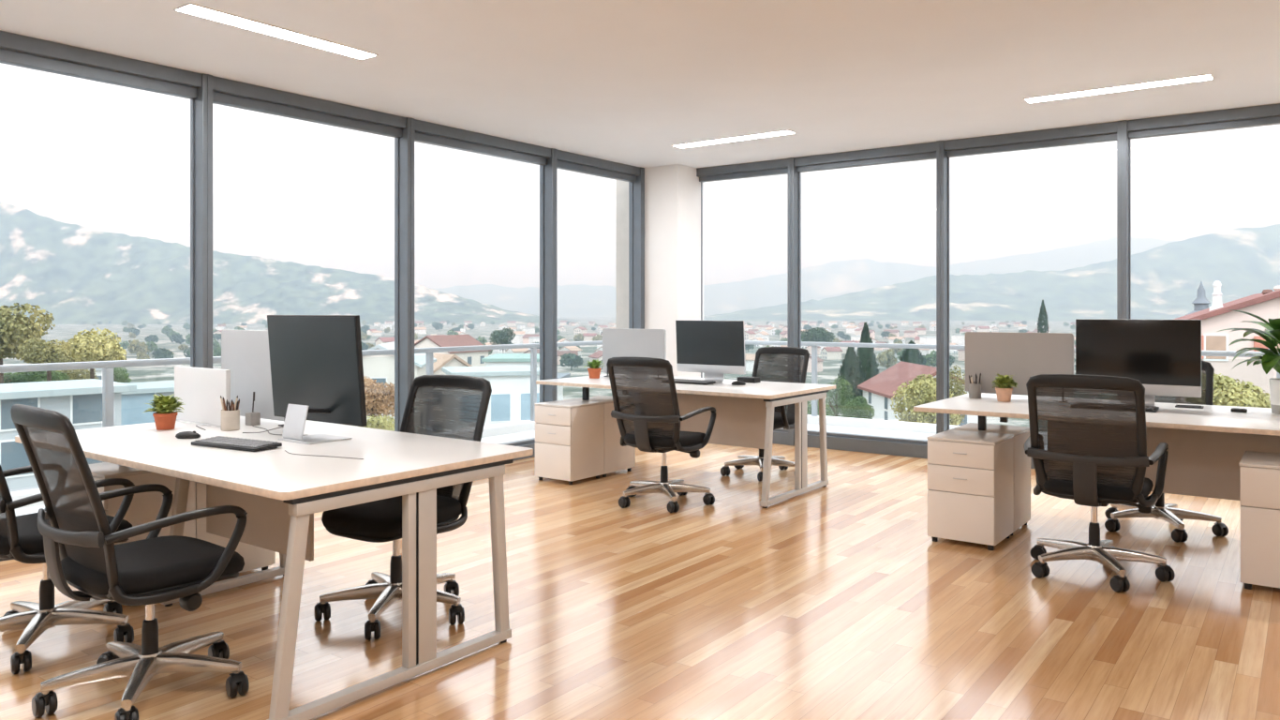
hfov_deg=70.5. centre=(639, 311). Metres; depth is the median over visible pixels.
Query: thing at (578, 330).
house
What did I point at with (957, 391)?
broadleaf tree
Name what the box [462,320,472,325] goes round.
house
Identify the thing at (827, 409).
broadleaf tree
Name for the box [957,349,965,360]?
house
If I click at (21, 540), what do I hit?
office chair
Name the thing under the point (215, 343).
tree
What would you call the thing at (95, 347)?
broadleaf tree
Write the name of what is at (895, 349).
tree
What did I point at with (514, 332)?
house
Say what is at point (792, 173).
window frame
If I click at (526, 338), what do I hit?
house
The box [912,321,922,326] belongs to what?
house
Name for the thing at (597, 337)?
tree
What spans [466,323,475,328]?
tree
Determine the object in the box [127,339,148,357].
tree
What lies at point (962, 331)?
house
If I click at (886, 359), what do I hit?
tree
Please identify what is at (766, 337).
house
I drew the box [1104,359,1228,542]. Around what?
office chair
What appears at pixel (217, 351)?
tree
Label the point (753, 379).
box
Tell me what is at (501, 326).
house
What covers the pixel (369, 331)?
house
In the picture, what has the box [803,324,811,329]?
tree
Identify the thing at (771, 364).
office chair
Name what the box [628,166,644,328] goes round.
window frame
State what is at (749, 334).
house
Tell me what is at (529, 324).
house
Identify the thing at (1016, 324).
house
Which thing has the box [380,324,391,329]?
house
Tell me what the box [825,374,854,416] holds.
broadleaf tree
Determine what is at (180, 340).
tree
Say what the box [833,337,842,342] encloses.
tree
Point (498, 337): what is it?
broadleaf tree
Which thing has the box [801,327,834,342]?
broadleaf tree
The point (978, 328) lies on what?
house
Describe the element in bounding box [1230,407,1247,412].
box
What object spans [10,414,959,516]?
floor
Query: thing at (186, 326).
tree
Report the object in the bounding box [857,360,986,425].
villa
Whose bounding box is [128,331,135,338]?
tree
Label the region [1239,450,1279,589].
base cabinet
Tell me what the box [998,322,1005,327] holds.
house
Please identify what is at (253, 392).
pen
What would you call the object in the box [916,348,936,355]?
house
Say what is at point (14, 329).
broadleaf tree
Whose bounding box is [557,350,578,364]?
house
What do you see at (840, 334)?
tree
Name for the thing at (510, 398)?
apartment block
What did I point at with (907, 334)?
house
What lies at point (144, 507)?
base cabinet
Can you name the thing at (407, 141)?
window frame
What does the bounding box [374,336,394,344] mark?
house
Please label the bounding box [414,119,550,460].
window
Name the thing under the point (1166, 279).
hill
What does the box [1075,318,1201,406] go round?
monitor
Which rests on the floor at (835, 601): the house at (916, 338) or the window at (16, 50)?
the window at (16, 50)
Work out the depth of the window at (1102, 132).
7.66 m
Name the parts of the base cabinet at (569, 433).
drawer, drawer, drawer, panel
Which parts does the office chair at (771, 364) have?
leg, leg, leg, leg, frame, leg, seat, armrest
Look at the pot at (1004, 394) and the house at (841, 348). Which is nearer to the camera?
the pot at (1004, 394)
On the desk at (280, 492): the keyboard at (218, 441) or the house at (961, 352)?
the keyboard at (218, 441)
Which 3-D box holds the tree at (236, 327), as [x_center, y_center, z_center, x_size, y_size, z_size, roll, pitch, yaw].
[-377.256,19.266,852.605,10.200,11.039,9.773,0,0,25]
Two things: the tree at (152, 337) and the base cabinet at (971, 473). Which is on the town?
the tree at (152, 337)
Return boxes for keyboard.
[191,435,282,451]
[674,378,715,385]
[1145,405,1159,412]
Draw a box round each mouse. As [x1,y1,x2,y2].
[175,430,200,438]
[731,380,745,385]
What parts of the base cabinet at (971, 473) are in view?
drawer, drawer, drawer, panel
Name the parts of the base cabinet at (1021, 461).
panel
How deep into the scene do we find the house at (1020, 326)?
1162.76 m
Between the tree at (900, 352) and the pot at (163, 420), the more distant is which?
the tree at (900, 352)
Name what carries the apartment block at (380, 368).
on the town
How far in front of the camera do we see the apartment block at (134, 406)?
55.01 m
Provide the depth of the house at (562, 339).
526.86 m
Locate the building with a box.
[0,378,136,491]
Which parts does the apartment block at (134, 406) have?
pane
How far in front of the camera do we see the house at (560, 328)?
1021.38 m
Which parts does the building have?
pane, pane, pane, pane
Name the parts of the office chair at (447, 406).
leg, leg, leg, seat, leg, frame, leg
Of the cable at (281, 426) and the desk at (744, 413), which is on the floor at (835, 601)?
the desk at (744, 413)
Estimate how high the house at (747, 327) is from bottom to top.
8.109 m
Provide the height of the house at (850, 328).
8.718 m
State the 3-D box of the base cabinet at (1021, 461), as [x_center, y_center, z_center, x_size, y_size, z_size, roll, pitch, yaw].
[2.162,1.019,5.569,0.376,0.602,0.415,0,0,37]
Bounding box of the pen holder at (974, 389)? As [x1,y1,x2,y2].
[968,382,981,398]
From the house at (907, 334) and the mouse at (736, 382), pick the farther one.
the house at (907, 334)
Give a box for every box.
[737,375,760,383]
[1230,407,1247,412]
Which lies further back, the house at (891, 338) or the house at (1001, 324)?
the house at (1001, 324)
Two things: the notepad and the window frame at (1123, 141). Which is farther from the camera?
the window frame at (1123, 141)
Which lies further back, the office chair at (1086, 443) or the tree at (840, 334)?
the tree at (840, 334)
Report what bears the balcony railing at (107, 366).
on the floor at (513, 431)
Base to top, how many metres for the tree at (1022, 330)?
10.531 m
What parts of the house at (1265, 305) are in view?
pane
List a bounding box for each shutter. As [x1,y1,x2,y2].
[1201,335,1204,358]
[1253,336,1268,351]
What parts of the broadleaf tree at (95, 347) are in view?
crown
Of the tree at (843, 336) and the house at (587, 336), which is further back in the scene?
the tree at (843, 336)
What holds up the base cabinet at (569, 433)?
on the floor at (835, 601)
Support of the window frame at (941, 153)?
on the floor at (835, 601)
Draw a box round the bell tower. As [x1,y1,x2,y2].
[1184,281,1210,315]
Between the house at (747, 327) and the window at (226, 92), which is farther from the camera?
the house at (747, 327)
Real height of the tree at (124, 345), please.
7.093 m
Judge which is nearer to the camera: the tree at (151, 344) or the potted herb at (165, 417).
the potted herb at (165, 417)
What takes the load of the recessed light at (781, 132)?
in the ceiling
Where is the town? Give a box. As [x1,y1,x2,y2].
[2,315,1075,426]
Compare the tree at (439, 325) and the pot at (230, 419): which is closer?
the pot at (230, 419)
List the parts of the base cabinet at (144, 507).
drawer, drawer, panel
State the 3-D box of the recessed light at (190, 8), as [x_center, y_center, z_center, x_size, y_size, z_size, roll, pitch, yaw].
[-1.935,-1.507,4.925,0.156,0.006,1.116,0,0,37]
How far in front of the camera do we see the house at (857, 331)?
892.39 m
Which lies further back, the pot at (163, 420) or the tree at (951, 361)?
the tree at (951, 361)
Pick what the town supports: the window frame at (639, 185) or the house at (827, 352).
the house at (827, 352)
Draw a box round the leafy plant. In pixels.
[1217,309,1279,414]
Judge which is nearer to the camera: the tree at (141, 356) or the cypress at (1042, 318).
the cypress at (1042, 318)
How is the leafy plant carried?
on the desk at (1207, 445)
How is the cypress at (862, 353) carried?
on the town
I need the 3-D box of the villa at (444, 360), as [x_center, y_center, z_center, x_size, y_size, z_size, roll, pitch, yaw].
[-19.099,14.374,82.000,7.700,21.892,7.200,0,0,42]
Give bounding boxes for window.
[0,30,201,367]
[212,75,406,431]
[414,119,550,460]
[557,149,639,327]
[696,158,787,445]
[794,141,936,458]
[944,121,1116,468]
[1127,103,1279,319]
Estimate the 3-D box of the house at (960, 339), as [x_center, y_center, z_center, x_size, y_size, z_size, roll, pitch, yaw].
[223.718,20.189,628.502,10.903,7.863,10.154,0,0,-36]
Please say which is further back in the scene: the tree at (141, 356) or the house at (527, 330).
the house at (527, 330)
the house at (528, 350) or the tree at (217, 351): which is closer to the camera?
the house at (528, 350)
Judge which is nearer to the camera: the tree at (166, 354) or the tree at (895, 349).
the tree at (166, 354)
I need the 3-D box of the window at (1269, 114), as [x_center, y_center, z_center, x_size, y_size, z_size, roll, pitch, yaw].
[4.450,-0.095,6.788,1.402,2.830,0.115,0,0,37]
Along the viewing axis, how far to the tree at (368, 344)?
546.17 m
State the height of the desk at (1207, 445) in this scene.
0.755 m
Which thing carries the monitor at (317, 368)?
on the desk at (280, 492)
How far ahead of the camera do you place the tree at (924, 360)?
345.90 m
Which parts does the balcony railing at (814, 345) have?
post, handrail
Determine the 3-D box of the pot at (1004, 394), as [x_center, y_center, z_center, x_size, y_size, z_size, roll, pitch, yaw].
[2.287,0.522,5.688,0.104,0.085,0.104,0,0,37]
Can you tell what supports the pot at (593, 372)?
attached to the potted herb at (594, 371)
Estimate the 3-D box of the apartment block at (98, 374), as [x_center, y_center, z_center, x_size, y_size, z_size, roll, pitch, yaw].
[-81.118,16.323,120.000,14.700,17.994,16.700,0,0,44]
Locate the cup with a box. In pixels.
[245,411,260,425]
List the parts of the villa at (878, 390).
pane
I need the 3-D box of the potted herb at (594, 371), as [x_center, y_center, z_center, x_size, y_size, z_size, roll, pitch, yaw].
[-0.376,0.483,7.630,0.199,0.163,0.187,0,0,37]
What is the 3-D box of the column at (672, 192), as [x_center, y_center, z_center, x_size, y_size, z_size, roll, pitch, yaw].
[0.305,-0.095,9.669,0.580,2.830,0.490,0,0,37]
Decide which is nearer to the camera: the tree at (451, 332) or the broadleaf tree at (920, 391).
the broadleaf tree at (920, 391)
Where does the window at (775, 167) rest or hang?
in the column at (672, 192)
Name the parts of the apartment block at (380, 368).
pane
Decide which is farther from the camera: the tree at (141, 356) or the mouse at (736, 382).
the tree at (141, 356)
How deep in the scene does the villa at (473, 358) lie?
148.03 m
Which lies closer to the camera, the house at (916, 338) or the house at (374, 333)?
the house at (916, 338)
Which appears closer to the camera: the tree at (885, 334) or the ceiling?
the ceiling
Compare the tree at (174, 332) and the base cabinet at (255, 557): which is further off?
the tree at (174, 332)
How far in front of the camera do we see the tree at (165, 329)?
820.71 m
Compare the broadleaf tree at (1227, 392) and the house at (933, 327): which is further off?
the house at (933, 327)
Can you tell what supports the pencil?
in the pot at (230, 419)
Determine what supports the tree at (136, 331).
on the town
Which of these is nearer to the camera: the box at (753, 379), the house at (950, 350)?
the box at (753, 379)
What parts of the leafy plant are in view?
pot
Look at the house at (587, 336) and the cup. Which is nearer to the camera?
the cup
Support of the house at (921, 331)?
on the town
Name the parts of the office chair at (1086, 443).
armrest, leg, leg, frame, seat, leg, leg, leg, tension knob, armrest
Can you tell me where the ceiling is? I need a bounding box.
[0,0,1279,168]
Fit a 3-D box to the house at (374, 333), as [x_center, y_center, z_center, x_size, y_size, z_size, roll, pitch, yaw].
[-245.002,21.097,844.772,8.633,6.046,6.401,0,0,0]
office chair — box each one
[0,464,134,673]
[10,403,249,719]
[313,373,491,639]
[606,356,715,512]
[720,346,809,481]
[1024,373,1175,592]
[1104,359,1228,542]
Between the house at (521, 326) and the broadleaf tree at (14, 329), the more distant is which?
the house at (521, 326)
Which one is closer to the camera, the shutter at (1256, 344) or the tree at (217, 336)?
the shutter at (1256, 344)
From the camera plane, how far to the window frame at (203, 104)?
5.78 m
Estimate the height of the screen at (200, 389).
0.280 m
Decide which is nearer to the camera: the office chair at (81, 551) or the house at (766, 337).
the office chair at (81, 551)
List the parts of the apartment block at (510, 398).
pane, pane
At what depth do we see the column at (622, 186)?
10.02 m
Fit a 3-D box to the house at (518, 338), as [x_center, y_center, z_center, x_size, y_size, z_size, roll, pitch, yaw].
[-84.927,20.430,647.341,10.004,7.380,10.233,0,0,43]
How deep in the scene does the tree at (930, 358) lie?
362.15 m
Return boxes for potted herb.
[144,393,184,430]
[582,358,606,378]
[991,372,1018,401]
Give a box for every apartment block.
[12,363,114,380]
[121,380,174,425]
[340,341,436,426]
[441,365,539,426]
[481,353,539,367]
[557,372,570,400]
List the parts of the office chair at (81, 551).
frame, leg, armrest, leg, leg, seat, armrest, tension knob, leg, leg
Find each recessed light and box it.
[173,2,378,59]
[671,129,796,148]
[1023,73,1214,103]
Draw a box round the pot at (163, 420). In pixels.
[152,411,177,430]
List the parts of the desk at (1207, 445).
spacer post, spacer post, modesty panel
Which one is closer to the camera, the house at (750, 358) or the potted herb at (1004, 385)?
the potted herb at (1004, 385)
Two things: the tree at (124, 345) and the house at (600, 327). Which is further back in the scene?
the house at (600, 327)
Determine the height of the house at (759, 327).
6.284 m
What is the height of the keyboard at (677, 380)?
0.026 m
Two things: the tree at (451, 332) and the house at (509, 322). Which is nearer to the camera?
the tree at (451, 332)
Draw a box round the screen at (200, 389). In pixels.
[174,365,230,427]
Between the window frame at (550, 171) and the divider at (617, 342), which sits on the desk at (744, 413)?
the divider at (617, 342)
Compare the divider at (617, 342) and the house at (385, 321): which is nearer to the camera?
the divider at (617, 342)
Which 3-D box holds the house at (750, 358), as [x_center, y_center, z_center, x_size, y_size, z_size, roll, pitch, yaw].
[43.119,20.396,353.939,7.887,7.449,11.761,0,0,-44]
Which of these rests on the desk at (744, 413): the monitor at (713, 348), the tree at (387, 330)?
the monitor at (713, 348)
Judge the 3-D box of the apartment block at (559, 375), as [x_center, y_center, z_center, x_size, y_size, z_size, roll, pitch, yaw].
[-8.801,15.417,78.000,4.800,19.806,6.200,0,0,4]
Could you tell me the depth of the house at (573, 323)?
1440.38 m
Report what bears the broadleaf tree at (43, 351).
on the town
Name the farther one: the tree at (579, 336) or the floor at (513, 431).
the tree at (579, 336)
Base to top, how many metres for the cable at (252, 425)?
0.004 m
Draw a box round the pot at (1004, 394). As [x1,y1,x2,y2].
[995,386,1012,401]
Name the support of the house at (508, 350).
on the town
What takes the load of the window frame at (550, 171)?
on the floor at (835, 601)
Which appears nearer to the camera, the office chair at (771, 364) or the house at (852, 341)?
the office chair at (771, 364)
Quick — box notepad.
[1175,404,1204,408]
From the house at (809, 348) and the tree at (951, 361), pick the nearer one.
the tree at (951, 361)
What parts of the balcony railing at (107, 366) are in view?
post, handrail, post, post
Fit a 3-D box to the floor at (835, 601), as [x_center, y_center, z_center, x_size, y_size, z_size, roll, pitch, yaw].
[0.619,1.380,3.022,9.010,0.120,10.790,0,0,37]
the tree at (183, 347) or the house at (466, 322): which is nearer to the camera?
the tree at (183, 347)
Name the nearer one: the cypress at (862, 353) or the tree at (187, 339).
the cypress at (862, 353)
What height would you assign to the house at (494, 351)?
7.811 m
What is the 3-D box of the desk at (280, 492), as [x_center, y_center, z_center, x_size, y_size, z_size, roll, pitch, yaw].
[-1.645,0.943,3.906,2.160,0.755,1.170,0,0,37]
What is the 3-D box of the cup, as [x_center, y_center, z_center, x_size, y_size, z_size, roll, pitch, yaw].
[-1.921,0.533,4.491,0.052,0.064,0.052,0,0,37]
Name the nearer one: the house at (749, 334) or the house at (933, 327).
the house at (749, 334)
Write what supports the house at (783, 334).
on the town
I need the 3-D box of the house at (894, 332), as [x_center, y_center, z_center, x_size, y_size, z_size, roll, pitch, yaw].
[218.807,20.047,787.816,12.485,8.147,8.626,0,0,26]
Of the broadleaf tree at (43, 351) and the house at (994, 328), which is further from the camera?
the house at (994, 328)
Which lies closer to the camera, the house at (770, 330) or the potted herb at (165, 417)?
the potted herb at (165, 417)
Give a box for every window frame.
[190,73,212,368]
[394,117,414,431]
[539,148,557,401]
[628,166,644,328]
[787,157,801,445]
[936,140,947,433]
[1116,119,1129,319]
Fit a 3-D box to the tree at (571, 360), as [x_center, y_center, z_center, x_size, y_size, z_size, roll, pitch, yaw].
[-26.916,20.347,355.734,9.533,8.602,9.069,0,0,-12]
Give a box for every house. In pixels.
[215,326,225,329]
[366,328,377,335]
[372,330,383,335]
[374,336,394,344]
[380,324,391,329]
[384,320,392,325]
[414,327,426,334]
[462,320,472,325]
[485,342,506,355]
[498,324,506,329]
[505,347,528,353]
[506,320,516,326]
[506,330,525,341]
[511,334,523,343]
[518,324,525,329]
[521,327,535,333]
[522,334,539,343]
[523,348,539,353]
[527,322,535,327]
[529,336,539,342]
[557,326,565,331]
[557,338,571,349]
[557,345,582,355]
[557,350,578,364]
[559,320,568,325]
[568,321,575,326]
[573,327,587,334]
[582,332,596,341]
[588,350,602,371]
[597,325,608,331]
[744,325,753,330]
[744,330,756,339]
[744,353,755,372]
[751,337,764,346]
[754,331,769,341]
[755,325,763,329]
[756,335,768,341]
[762,344,781,346]
[765,327,779,335]
[781,330,787,338]
[805,345,820,354]
[806,356,823,372]
[809,321,817,325]
[820,346,842,359]
[828,321,837,326]
[839,340,859,353]
[845,340,858,353]
[846,325,860,333]
[850,335,861,341]
[854,327,863,335]
[861,329,875,339]
[874,341,889,350]
[883,329,899,338]
[888,336,905,343]
[903,329,918,337]
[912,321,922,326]
[914,327,926,334]
[914,336,920,343]
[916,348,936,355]
[919,336,936,343]
[931,324,936,330]
[949,342,958,353]
[951,334,965,344]
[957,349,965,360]
[959,328,973,334]
[976,326,990,331]
[991,326,998,331]
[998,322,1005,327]
[1012,322,1023,327]
[1017,324,1026,328]
[1173,280,1279,401]
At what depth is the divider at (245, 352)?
4.67 m
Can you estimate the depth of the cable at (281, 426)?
4.22 m
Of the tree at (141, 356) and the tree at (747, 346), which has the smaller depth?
the tree at (141, 356)
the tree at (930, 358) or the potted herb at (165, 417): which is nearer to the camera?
the potted herb at (165, 417)
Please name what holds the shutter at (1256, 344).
hanging from the house at (1265, 305)
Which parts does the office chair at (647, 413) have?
leg, frame, leg, seat, leg, leg, tension knob, leg, armrest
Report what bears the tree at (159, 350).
on the town
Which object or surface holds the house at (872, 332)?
on the town
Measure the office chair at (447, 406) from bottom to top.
1.022 m
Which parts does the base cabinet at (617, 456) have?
panel, drawer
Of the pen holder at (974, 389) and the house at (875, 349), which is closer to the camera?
the pen holder at (974, 389)
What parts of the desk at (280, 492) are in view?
leg, foot rail, modesty panel, leg, leg, foot rail, rail, leg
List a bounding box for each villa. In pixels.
[414,333,491,366]
[433,353,472,374]
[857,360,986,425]
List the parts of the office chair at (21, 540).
frame, leg, armrest, leg, leg, seat, armrest, leg, leg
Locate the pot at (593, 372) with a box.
[587,367,601,378]
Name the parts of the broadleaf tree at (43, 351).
crown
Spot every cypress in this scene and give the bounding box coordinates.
[834,346,860,416]
[851,321,879,400]
[862,347,878,392]
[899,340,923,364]
[1036,298,1048,332]
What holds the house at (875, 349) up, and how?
on the town
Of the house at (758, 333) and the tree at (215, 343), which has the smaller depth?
the tree at (215, 343)
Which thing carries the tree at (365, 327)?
on the town
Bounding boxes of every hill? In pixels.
[0,200,589,324]
[432,237,1178,315]
[703,223,1279,320]
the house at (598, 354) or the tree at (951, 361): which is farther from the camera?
the tree at (951, 361)
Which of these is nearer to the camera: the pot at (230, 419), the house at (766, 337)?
the pot at (230, 419)
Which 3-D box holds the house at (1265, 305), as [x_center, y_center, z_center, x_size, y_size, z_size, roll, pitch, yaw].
[27.702,12.000,40.000,7.200,26.640,9.600,0,0,29]
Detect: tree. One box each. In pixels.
[0,302,55,383]
[3,370,69,383]
[16,338,73,381]
[52,368,98,380]
[58,327,127,378]
[113,367,131,382]
[119,341,129,349]
[127,322,134,327]
[127,327,140,335]
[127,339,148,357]
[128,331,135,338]
[136,352,149,359]
[144,334,158,342]
[145,341,158,354]
[151,347,172,358]
[156,351,174,358]
[161,325,173,336]
[167,330,179,337]
[169,333,182,342]
[175,337,185,343]
[178,343,188,350]
[182,322,190,330]
[183,347,190,357]
[185,333,190,344]
[212,333,221,341]
[212,338,220,350]
[212,344,221,356]
[234,326,244,329]
[355,414,394,431]
[360,324,370,330]
[360,330,368,341]
[361,341,368,350]
[363,375,394,424]
[366,342,374,348]
[384,327,389,333]
[434,322,443,330]
[446,329,458,334]
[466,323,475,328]
[476,335,487,342]
[489,327,515,344]
[559,352,583,370]
[572,333,583,341]
[591,334,602,341]
[744,343,754,351]
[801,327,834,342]
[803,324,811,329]
[807,400,834,416]
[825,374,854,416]
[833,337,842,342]
[836,330,844,338]
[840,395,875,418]
[841,334,850,341]
[876,348,897,369]
[880,330,890,338]
[890,340,903,353]
[890,373,961,425]
[896,348,904,359]
[919,354,926,365]
[922,349,936,366]
[949,354,954,366]
[949,364,967,425]
[1018,328,1027,332]
[1212,372,1271,407]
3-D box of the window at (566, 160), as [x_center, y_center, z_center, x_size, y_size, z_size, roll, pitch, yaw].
[-0.438,-0.095,9.008,0.115,2.830,1.312,0,0,37]
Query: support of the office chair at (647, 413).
on the floor at (835, 601)
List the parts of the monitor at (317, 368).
stand plate, plate, stand arm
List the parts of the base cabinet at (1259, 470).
panel, drawer, drawer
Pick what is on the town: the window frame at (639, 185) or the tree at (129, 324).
the tree at (129, 324)
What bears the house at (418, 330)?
on the town
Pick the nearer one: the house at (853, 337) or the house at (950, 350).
the house at (950, 350)
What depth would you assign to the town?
806.80 m
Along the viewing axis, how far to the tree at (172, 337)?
660.26 m
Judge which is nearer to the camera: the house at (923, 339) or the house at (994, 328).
the house at (923, 339)
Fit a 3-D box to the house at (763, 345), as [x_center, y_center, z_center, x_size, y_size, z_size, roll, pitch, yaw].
[75.191,20.650,516.335,7.349,6.941,11.291,0,0,-18]
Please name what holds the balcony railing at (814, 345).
on the floor at (513, 431)
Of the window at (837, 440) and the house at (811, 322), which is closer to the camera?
the window at (837, 440)
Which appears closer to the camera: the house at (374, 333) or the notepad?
the notepad
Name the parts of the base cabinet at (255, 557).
drawer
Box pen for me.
[252,391,254,412]
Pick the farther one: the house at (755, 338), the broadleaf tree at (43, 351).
the house at (755, 338)
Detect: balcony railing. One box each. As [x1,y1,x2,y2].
[0,340,612,461]
[703,340,1279,416]
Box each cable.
[242,426,283,432]
[252,425,304,435]
[284,449,363,459]
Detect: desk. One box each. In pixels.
[14,415,533,719]
[535,373,835,507]
[913,392,1279,500]
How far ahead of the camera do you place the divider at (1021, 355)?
5.81 m
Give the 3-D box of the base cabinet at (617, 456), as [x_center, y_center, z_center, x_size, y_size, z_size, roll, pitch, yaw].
[-0.307,1.019,7.453,0.376,0.602,0.415,0,0,37]
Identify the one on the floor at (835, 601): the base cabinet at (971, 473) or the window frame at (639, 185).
the base cabinet at (971, 473)
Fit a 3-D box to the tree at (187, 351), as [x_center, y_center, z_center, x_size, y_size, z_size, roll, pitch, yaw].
[-205.714,20.520,417.061,8.750,8.173,9.197,0,0,-34]
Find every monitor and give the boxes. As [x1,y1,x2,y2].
[267,314,367,444]
[675,320,745,382]
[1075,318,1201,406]
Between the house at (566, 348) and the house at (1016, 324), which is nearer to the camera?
the house at (566, 348)
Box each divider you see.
[221,329,285,426]
[602,327,666,376]
[965,331,1074,394]
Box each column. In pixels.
[616,179,628,327]
[644,163,703,377]
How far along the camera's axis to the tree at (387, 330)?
941.86 m
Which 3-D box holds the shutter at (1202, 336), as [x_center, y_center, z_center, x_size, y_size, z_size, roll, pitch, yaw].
[23.003,1.481,37.384,0.470,0.950,0.098,0,0,29]
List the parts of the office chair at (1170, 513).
leg, leg, leg, leg, leg, frame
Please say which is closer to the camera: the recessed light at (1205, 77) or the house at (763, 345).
the recessed light at (1205, 77)
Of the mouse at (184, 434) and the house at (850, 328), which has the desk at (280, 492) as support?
the mouse at (184, 434)
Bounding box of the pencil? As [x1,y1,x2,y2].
[220,395,224,410]
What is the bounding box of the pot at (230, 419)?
[221,408,239,431]
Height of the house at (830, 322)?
8.360 m
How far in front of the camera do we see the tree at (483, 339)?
560.77 m
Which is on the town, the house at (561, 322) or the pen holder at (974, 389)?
the house at (561, 322)
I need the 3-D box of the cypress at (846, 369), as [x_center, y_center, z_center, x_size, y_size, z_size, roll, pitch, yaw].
[19.584,13.598,83.996,3.124,21.445,2.839,0,0,37]
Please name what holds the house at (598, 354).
on the town
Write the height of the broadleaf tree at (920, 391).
21.094 m
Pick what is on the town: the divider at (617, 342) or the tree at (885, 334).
the tree at (885, 334)
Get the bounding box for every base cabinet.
[68,461,195,604]
[195,481,275,572]
[534,399,604,484]
[571,395,635,476]
[926,429,1013,550]
[951,422,1030,535]
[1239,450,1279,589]
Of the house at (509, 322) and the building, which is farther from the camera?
the house at (509, 322)
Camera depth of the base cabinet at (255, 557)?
4.46 m
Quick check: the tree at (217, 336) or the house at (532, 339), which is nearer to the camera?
the house at (532, 339)
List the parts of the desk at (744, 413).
spacer post, modesty panel, leg, foot rail, rail, leg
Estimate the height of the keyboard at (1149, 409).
0.026 m
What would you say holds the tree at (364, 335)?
on the town
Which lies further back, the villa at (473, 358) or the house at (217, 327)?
the house at (217, 327)
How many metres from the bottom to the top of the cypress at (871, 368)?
21.369 m
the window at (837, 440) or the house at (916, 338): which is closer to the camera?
the window at (837, 440)
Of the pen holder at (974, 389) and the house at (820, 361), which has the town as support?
the house at (820, 361)
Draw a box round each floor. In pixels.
[0,443,1279,719]
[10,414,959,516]
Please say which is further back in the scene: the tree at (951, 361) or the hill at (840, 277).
the hill at (840, 277)

